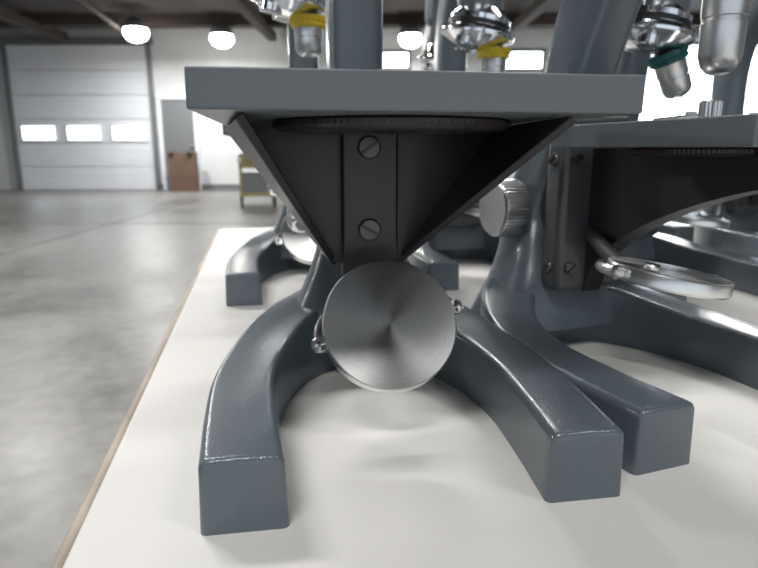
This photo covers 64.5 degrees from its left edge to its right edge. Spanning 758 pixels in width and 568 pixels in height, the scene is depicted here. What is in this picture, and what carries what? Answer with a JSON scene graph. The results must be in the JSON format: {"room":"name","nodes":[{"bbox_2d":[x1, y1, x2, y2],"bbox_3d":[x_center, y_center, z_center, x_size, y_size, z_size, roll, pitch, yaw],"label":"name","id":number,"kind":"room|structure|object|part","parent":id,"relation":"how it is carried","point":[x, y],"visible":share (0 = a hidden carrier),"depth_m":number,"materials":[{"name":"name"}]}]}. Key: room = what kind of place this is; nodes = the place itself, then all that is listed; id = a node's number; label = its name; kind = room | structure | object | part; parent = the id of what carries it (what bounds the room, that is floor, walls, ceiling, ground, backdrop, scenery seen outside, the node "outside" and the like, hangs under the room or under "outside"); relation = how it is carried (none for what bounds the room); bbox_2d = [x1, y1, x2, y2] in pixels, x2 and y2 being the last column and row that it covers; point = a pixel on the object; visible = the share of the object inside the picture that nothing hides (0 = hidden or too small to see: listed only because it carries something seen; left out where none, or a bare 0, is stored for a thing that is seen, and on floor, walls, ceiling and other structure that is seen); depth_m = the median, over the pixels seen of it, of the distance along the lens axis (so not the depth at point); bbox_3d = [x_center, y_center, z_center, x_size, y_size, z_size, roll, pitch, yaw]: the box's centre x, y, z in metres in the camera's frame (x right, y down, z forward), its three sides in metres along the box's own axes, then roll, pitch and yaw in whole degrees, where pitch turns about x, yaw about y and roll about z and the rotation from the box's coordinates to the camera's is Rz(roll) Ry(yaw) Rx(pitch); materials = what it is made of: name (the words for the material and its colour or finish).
{"room":"warehouse garage","nodes":[
{"label":"warehouse garage","id":0,"kind":"room"},
{"bbox_2d":[0,190,693,567],"bbox_3d":[0.200,0.291,2.883,19.600,0.100,21.500,0,13,0],"label":"floor","id":1,"kind":"structure","parent":0,"point":[85,316],"depth_m":3.15,"materials":[{"name":"concrete"}]},
{"bbox_2d":[0,196,276,254],"bbox_3d":[-4.403,0.157,3.251,12.919,0.002,17.094,7,15,30],"label":"joint","id":2,"kind":"object","parent":1,"relation":"on","point":[209,196],"visible":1,"depth_m":7.21,"materials":[{"name":"grey"}]},
{"bbox_2d":[166,152,199,191],"bbox_3d":[-4.150,-2.386,12.757,0.520,0.818,0.460,0,13,0],"label":"cardboard box","id":3,"kind":"object","parent":1,"relation":"on","point":[183,167],"visible":1,"depth_m":12.61,"materials":[{"name":"brown cardboard"}]},
{"bbox_2d":[237,153,276,207],"bbox_3d":[-1.914,-1.663,9.436,0.566,0.855,0.919,-3,13,-12],"label":"utility cart","id":4,"kind":"object","parent":1,"relation":"on","point":[252,184],"visible":0.64,"depth_m":9.11,"materials":[{"name":"yellow"}]},
{"bbox_3d":[-2.090,-1.554,9.075,0.040,0.500,0.040,-3,13,-12],"label":"cart post","id":5,"kind":"part","parent":4,"relation":"part of","materials":[{"name":"yellow"}]},
{"bbox_3d":[-1.827,-1.864,8.972,0.566,0.180,0.083,-3,13,-12],"label":"cart handle","id":6,"kind":"part","parent":4,"relation":"part of","materials":[{"name":"grey"}]},
{"bbox_2d":[238,164,254,168],"bbox_3d":[-1.920,-1.857,9.422,0.550,0.060,0.800,-3,13,-12],"label":"shelf","id":7,"kind":"object","parent":4,"relation":"attached to","point":[240,166],"depth_m":9.01,"materials":[{"name":"yellow"}]},
{"bbox_2d":[240,192,273,196],"bbox_3d":[-1.920,-1.447,9.513,0.550,0.060,0.800,-3,13,-12],"label":"shelf","id":8,"kind":"object","parent":4,"relation":"attached to","point":[242,194],"depth_m":9.13,"materials":[{"name":"yellow"}]},
{"bbox_2d":[50,223,757,567],"bbox_3d":[0.317,0.464,0.161,0.768,0.750,1.838,-2,13,-11],"label":"tabletop","id":9,"kind":"object","parent":1,"relation":"on","point":[422,476],"visible":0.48,"depth_m":0.21,"materials":[{"name":"white laminate"}]},
{"bbox_3d":[-0.058,0.128,0.009,0.005,0.025,1.838,-3,13,-11],"label":"edge trim","id":10,"kind":"part","parent":9,"relation":"part of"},
{"bbox_2d":[222,0,325,305],"bbox_3d":[-0.061,-0.210,0.501,0.143,0.417,0.197,-2,13,-9],"label":"microscope","id":11,"kind":"object","parent":9,"relation":"on","point":[278,249],"visible":0.35,"depth_m":0.47,"materials":[{"name":"grey metal"}]},
{"bbox_3d":[-0.055,-0.122,0.477,0.125,0.010,0.110,-2,13,-9],"label":"stage plate","id":12,"kind":"part","parent":11,"relation":"part of","materials":[{"name":"grey metal"}]},
{"bbox_3d":[-0.103,-0.095,0.586,0.012,0.018,0.018,-2,13,-9],"label":"inclination knob","id":13,"kind":"part","parent":11,"relation":"part of","materials":[{"name":"silver metal"}]},
{"bbox_3d":[-0.065,-0.169,0.537,0.092,0.300,0.142,-2,13,-9],"label":"limb arm","id":14,"kind":"part","parent":11,"relation":"part of","materials":[{"name":"grey metal"}]},
{"bbox_2d":[277,216,315,263],"bbox_3d":[-0.056,-0.045,0.514,0.059,0.049,0.055,0,13,0],"label":"mirror","id":15,"kind":"object","parent":11,"relation":"on","point":[299,246],"depth_m":0.50,"materials":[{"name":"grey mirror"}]},
{"bbox_2d":[184,0,645,535],"bbox_3d":[-0.001,-0.151,0.237,0.143,0.417,0.197,-2,13,-9],"label":"microscope","id":16,"kind":"object","parent":9,"relation":"on","point":[366,160],"visible":1,"depth_m":0.23,"materials":[{"name":"grey metal"}]},
{"bbox_3d":[-0.044,-0.036,0.322,0.012,0.018,0.018,-2,13,-9],"label":"inclination knob","id":17,"kind":"part","parent":16,"relation":"part of","materials":[{"name":"silver metal"}]},
{"bbox_3d":[-0.005,-0.110,0.273,0.092,0.300,0.142,-2,13,-9],"label":"limb arm","id":18,"kind":"part","parent":16,"relation":"part of","materials":[{"name":"grey metal"}]},
{"bbox_2d":[313,260,456,393],"bbox_3d":[0.003,0.014,0.250,0.059,0.049,0.055,0,13,0],"label":"mirror","id":19,"kind":"object","parent":16,"relation":"on","point":[387,326],"depth_m":0.24,"materials":[{"name":"grey metal"}]},
{"bbox_3d":[0.005,-0.063,0.213,0.125,0.010,0.110,-2,13,-9],"label":"stage plate","id":20,"kind":"part","parent":16,"relation":"part of","materials":[{"name":"grey metal"}]},
{"bbox_2d":[417,0,466,70],"bbox_3d":[0.087,-0.276,0.797,0.143,0.417,0.197,-2,13,-8],"label":"microscope","id":21,"kind":"object","parent":9,"relation":"on","point":[426,59],"visible":0.07,"depth_m":0.74,"materials":[{"name":"grey metal"}]},
{"bbox_3d":[0.083,-0.235,0.833,0.092,0.300,0.142,-2,13,-8],"label":"limb arm","id":22,"kind":"part","parent":21,"relation":"part of","materials":[{"name":"grey metal"}]},
{"bbox_2d":[408,0,513,290],"bbox_3d":[0.089,-0.221,0.549,0.143,0.417,0.197,-2,13,-11],"label":"microscope","id":23,"kind":"object","parent":9,"relation":"on","point":[482,27],"visible":0.34,"depth_m":0.51,"materials":[{"name":"grey metal"}]},
{"bbox_3d":[0.084,-0.180,0.586,0.092,0.300,0.142,-2,13,-11],"label":"limb arm","id":24,"kind":"part","parent":23,"relation":"part of","materials":[{"name":"grey metal"}]},
{"bbox_2d":[464,203,478,216],"bbox_3d":[0.097,-0.074,0.557,0.060,0.020,0.091,0,13,0],"label":"mirror","id":25,"kind":"object","parent":23,"relation":"on","point":[473,211],"depth_m":0.52,"materials":[{"name":"grey metal"}]},
{"bbox_2d":[470,0,757,475],"bbox_3d":[0.124,-0.159,0.272,0.143,0.417,0.184,-5,13,-19],"label":"microscope","id":26,"kind":"object","parent":9,"relation":"on","point":[563,222],"visible":0.97,"depth_m":0.30,"materials":[{"name":"grey metal"}]},
{"bbox_3d":[0.065,-0.044,0.347,0.001,0.030,0.030,-5,13,-20],"label":"focus knob","id":27,"kind":"part","parent":26,"relation":"part of","materials":[{"name":"silver metal"}]},
{"bbox_3d":[0.073,-0.044,0.350,0.017,0.033,0.033,-5,13,-19],"label":"focus knob","id":28,"kind":"part","parent":26,"relation":"part of","materials":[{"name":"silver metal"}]},
{"bbox_3d":[0.115,-0.118,0.307,0.092,0.300,0.131,-5,13,-19],"label":"limb arm","id":29,"kind":"part","parent":26,"relation":"part of","materials":[{"name":"grey metal"}]},
{"bbox_3d":[0.147,-0.065,0.261,0.092,0.010,0.110,-5,13,-19],"label":"stage plate","id":30,"kind":"part","parent":26,"relation":"part of","materials":[{"name":"grey metal"}]},
{"bbox_2d":[584,225,734,299],"bbox_3d":[0.124,-0.012,0.282,0.058,0.022,0.096,0,13,0],"label":"mirror","id":31,"kind":"object","parent":26,"relation":"on","point":[603,244],"depth_m":0.26,"materials":[{"name":"grey metal"}]},
{"bbox_3d":[0.128,-0.067,0.231,0.008,0.007,0.008,-5,13,-20],"label":"clip post","id":32,"kind":"part","parent":26,"relation":"part of","materials":[{"name":"silver metal"}]},
{"bbox_2d":[658,222,693,241],"bbox_3d":[0.290,-0.266,0.752,0.143,0.417,0.197,-3,13,-12],"label":"microscope","id":33,"kind":"object","parent":9,"relation":"on","point":[686,232],"visible":0.02,"depth_m":0.72,"materials":[{"name":"grey metal"}]},
{"bbox_2d":[616,0,757,301],"bbox_3d":[0.235,-0.205,0.480,0.155,0.417,0.184,-3,13,-14],"label":"microscope","id":34,"kind":"object","parent":9,"relation":"on","point":[661,29],"visible":0.31,"depth_m":0.45,"materials":[{"name":"grey metal"}]},
{"bbox_3d":[0.234,-0.165,0.518,0.092,0.300,0.130,-3,13,-14],"label":"limb arm","id":35,"kind":"part","parent":34,"relation":"part of","materials":[{"name":"grey metal"}]},
{"bbox_3d":[0.227,-0.122,0.436,0.008,0.007,0.008,-3,13,-14],"label":"clip post","id":36,"kind":"part","parent":34,"relation":"part of","materials":[{"name":"silver metal"}]},
{"bbox_2d":[670,213,729,228],"bbox_3d":[0.249,-0.060,0.496,0.060,0.020,0.090,0,13,0],"label":"mirror","id":37,"kind":"object","parent":34,"relation":"on","point":[689,219],"depth_m":0.46,"materials":[{"name":"grey metal"}]},
{"bbox_2d":[690,0,757,257],"bbox_3d":[0.454,-0.249,0.674,0.143,0.417,0.197,-2,13,-10],"label":"microscope","id":38,"kind":"object","parent":9,"relation":"on","point":[741,237],"visible":0.32,"depth_m":0.73,"materials":[{"name":"grey metal"}]},
{"bbox_2d":[0,28,699,189],"bbox_3d":[0.200,-3.764,13.094,19.600,3.360,0.200,0,13,0],"label":"wall","id":39,"kind":"structure","parent":0,"point":[172,49],"depth_m":12.77,"materials":[{"name":"paint"}]},
{"bbox_2d":[0,44,24,189],"bbox_3d":[-7.925,-3.563,12.975,0.080,3.020,0.120,0,13,0],"label":"door track","id":40,"kind":"object","parent":39,"relation":"attached to","point":[18,166],"visible":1,"depth_m":12.91,"materials":[{"name":"grey metal"}]},
{"bbox_2d":[0,37,152,44],"bbox_3d":[-6.400,-5.115,12.628,3.250,0.140,0.120,0,13,0],"label":"door frame","id":41,"kind":"structure","parent":39,"relation":"attached to","point":[3,40],"depth_m":12.57,"materials":[{"name":"grey metal"}]},
{"bbox_2d":[5,45,155,188],"bbox_3d":[-6.400,-3.564,12.979,2.950,3.008,0.083,0,13,0],"label":"door","id":42,"kind":"structure","parent":39,"relation":"in","point":[38,131],"depth_m":12.95,"materials":[{"name":"white metal"}]},
{"bbox_2d":[8,52,142,52],"bbox_3d":[-6.400,-4.888,12.673,2.850,0.030,0.005,0,13,0],"label":"rib","id":43,"kind":"object","parent":42,"relation":"attached to","point":[8,52],"visible":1,"depth_m":12.67,"materials":[{"name":"grey metal"}]},
{"bbox_2d":[10,62,143,62],"bbox_3d":[-6.400,-4.692,12.717,2.850,0.030,0.005,0,13,0],"label":"rib","id":44,"kind":"object","parent":42,"relation":"attached to","point":[10,62],"visible":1,"depth_m":12.71,"materials":[{"name":"grey metal"}]},
{"bbox_2d":[12,77,144,77],"bbox_3d":[-6.400,-4.397,12.783,2.850,0.030,0.005,0,13,0],"label":"rib","id":45,"kind":"object","parent":42,"relation":"attached to","point":[12,77],"visible":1,"depth_m":12.78,"materials":[{"name":"grey metal"}]},
{"bbox_2d":[13,87,145,87],"bbox_3d":[-6.400,-4.200,12.827,2.850,0.030,0.005,0,13,0],"label":"rib","id":46,"kind":"object","parent":42,"relation":"attached to","point":[13,87],"visible":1,"depth_m":12.82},
{"bbox_2d":[15,101,146,102],"bbox_3d":[-6.400,-3.906,12.893,2.850,0.030,0.005,0,13,0],"label":"rib","id":47,"kind":"object","parent":42,"relation":"attached to","point":[15,101],"visible":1,"depth_m":12.89,"materials":[{"name":"grey metal"}]},
{"bbox_2d":[16,111,147,112],"bbox_3d":[-6.400,-3.709,12.936,2.850,0.030,0.005,0,13,0],"label":"rib","id":48,"kind":"object","parent":42,"relation":"attached to","point":[16,111],"visible":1,"depth_m":12.93,"materials":[{"name":"grey metal"}]},
{"bbox_2d":[19,135,149,136],"bbox_3d":[-6.400,-3.218,13.046,2.850,0.030,0.005,0,13,0],"label":"rib","id":49,"kind":"object","parent":42,"relation":"attached to","point":[19,135],"visible":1,"depth_m":13.04,"materials":[{"name":"grey metal"}]},
{"bbox_2d":[21,150,150,150],"bbox_3d":[-6.400,-2.923,13.112,2.850,0.030,0.005,0,13,0],"label":"rib","id":50,"kind":"object","parent":42,"relation":"attached to","point":[21,150],"visible":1,"depth_m":13.11,"materials":[{"name":"grey metal"}]},
{"bbox_2d":[22,159,151,159],"bbox_3d":[-6.400,-2.727,13.156,2.850,0.030,0.005,0,13,0],"label":"rib","id":51,"kind":"object","parent":42,"relation":"attached to","point":[22,159],"visible":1,"depth_m":13.15,"materials":[{"name":"grey metal"}]},
{"bbox_2d":[24,173,152,173],"bbox_3d":[-6.400,-2.432,13.222,2.850,0.030,0.005,0,13,0],"label":"rib","id":52,"kind":"object","parent":42,"relation":"attached to","point":[24,173],"visible":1,"depth_m":13.22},
{"bbox_2d":[25,182,153,183],"bbox_3d":[-6.400,-2.236,13.266,2.850,0.030,0.005,0,13,0],"label":"rib","id":53,"kind":"object","parent":42,"relation":"attached to","point":[25,182],"visible":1,"depth_m":13.26,"materials":[{"name":"grey metal"}]},
{"bbox_2d":[145,44,160,189],"bbox_3d":[-4.875,-3.563,12.975,0.080,3.020,0.120,0,13,0],"label":"door track","id":54,"kind":"object","parent":39,"relation":"attached to","point":[147,46],"visible":1,"depth_m":12.92,"materials":[{"name":"grey metal"}]},
{"bbox_2d":[161,100,195,189],"bbox_3d":[-4.350,-3.023,13.127,0.680,1.900,0.050,0,13,0],"label":"door leaf","id":55,"kind":"structure","parent":39,"relation":"in","point":[177,120],"depth_m":13.02,"materials":[{"name":"grey"}]},
{"bbox_2d":[157,96,201,189],"bbox_3d":[-4.350,-3.067,13.107,0.830,1.995,0.080,0,13,0],"label":"door frame","id":56,"kind":"structure","parent":39,"relation":"attached to","point":[158,99],"depth_m":13.05,"materials":[{"name":"white metal"}]},
{"bbox_2d":[161,184,239,189],"bbox_3d":[1.000,-2.159,13.338,11.800,0.120,0.024,0,13,0],"label":"baseboard","id":57,"kind":"structure","parent":39,"relation":"attached to","point":[204,186],"depth_m":13.33,"materials":[{"name":"grey"}]},
{"bbox_2d":[383,49,410,69],"bbox_3d":[0.250,-4.751,12.741,0.870,0.430,0.060,0,13,0],"label":"window","id":58,"kind":"structure","parent":39,"relation":"in","point":[409,53],"depth_m":12.69,"materials":[{"name":"grey"}]},
{"bbox_2d":[383,53,407,66],"bbox_3d":[0.250,-4.753,12.750,0.800,0.360,0.020,0,13,0],"label":"glazing","id":59,"kind":"object","parent":58,"relation":"attached to","point":[389,59],"visible":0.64,"depth_m":12.74,"materials":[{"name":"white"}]},
{"bbox_3d":[0.250,-4.926,12.701,0.800,0.070,0.060,0,13,0],"label":"frame rail","id":60,"kind":"part","parent":58,"relation":"part of","materials":[{"name":"grey metal"}]},
{"bbox_3d":[0.250,-4.575,12.780,0.800,0.070,0.060,0,13,0],"label":"frame rail","id":61,"kind":"part","parent":58,"relation":"part of","materials":[{"name":"grey metal"}]},
{"bbox_2d":[506,48,546,71],"bbox_3d":[2.900,-4.751,12.741,1.270,0.470,0.060,0,13,0],"label":"window","id":62,"kind":"structure","parent":39,"relation":"in","point":[544,52],"depth_m":12.72,"materials":[{"name":"grey"}]},
{"bbox_2d":[505,52,542,67],"bbox_3d":[2.900,-4.753,12.750,1.200,0.400,0.020,0,13,0],"label":"glazing","id":63,"kind":"object","parent":62,"relation":"attached to","point":[517,59],"visible":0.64,"depth_m":12.74,"materials":[{"name":"white glass"}]},
{"bbox_3d":[2.900,-4.556,12.784,1.200,0.070,0.060,0,13,0],"label":"frame rail","id":64,"kind":"part","parent":62,"relation":"part of","materials":[{"name":"grey metal"}]},
{"bbox_3d":[2.900,-4.946,12.697,1.200,0.070,0.060,0,13,0],"label":"frame rail","id":65,"kind":"part","parent":62,"relation":"part of","materials":[{"name":"grey metal"}]},
{"bbox_3d":[6.500,-4.146,12.876,5.070,1.970,0.060,0,13,0],"label":"window","id":66,"kind":"structure","parent":39,"relation":"in","visible":0},
{"bbox_2d":[678,57,686,115],"bbox_3d":[6.500,-4.144,12.871,0.050,1.900,0.050,0,13,0],"label":"mullion","id":67,"kind":"object","parent":66,"relation":"attached to","point":[681,98],"visible":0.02,"depth_m":12.92,"materials":[{"name":"grey"}]},
{"bbox_2d":[639,45,757,120],"bbox_3d":[6.500,-4.148,12.886,5.000,1.900,0.020,0,13,0],"label":"glazing","id":68,"kind":"object","parent":66,"relation":"attached to","point":[655,105],"visible":0.02,"depth_m":12.89,"materials":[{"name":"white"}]},
{"bbox_2d":[0,0,701,44],"bbox_3d":[0.200,-2.858,2.182,19.000,0.368,21.106,0,13,0],"label":"ceiling","id":69,"kind":"structure","parent":0,"point":[44,24],"depth_m":11.32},
{"bbox_2d":[123,7,148,42],"bbox_3d":[-4.400,-4.679,10.840,0.440,0.590,0.440,0,13,0],"label":"light","id":70,"kind":"object","parent":69,"relation":"hanging from","point":[135,29],"visible":1,"depth_m":10.72,"materials":[{"name":"grey"}]},
{"bbox_2d":[210,23,232,47],"bbox_3d":[-3.000,-4.810,11.426,0.440,0.590,0.440,0,13,0],"label":"light","id":71,"kind":"object","parent":69,"relation":"hanging from","point":[221,36],"visible":1,"depth_m":11.29,"materials":[{"name":"grey"}]},
{"bbox_2d":[399,23,421,47],"bbox_3d":[0.600,-4.810,11.426,0.440,0.590,0.440,0,13,0],"label":"light","id":72,"kind":"object","parent":69,"relation":"hanging from","point":[410,34],"visible":1,"depth_m":11.29,"materials":[{"name":"grey"}]}
]}

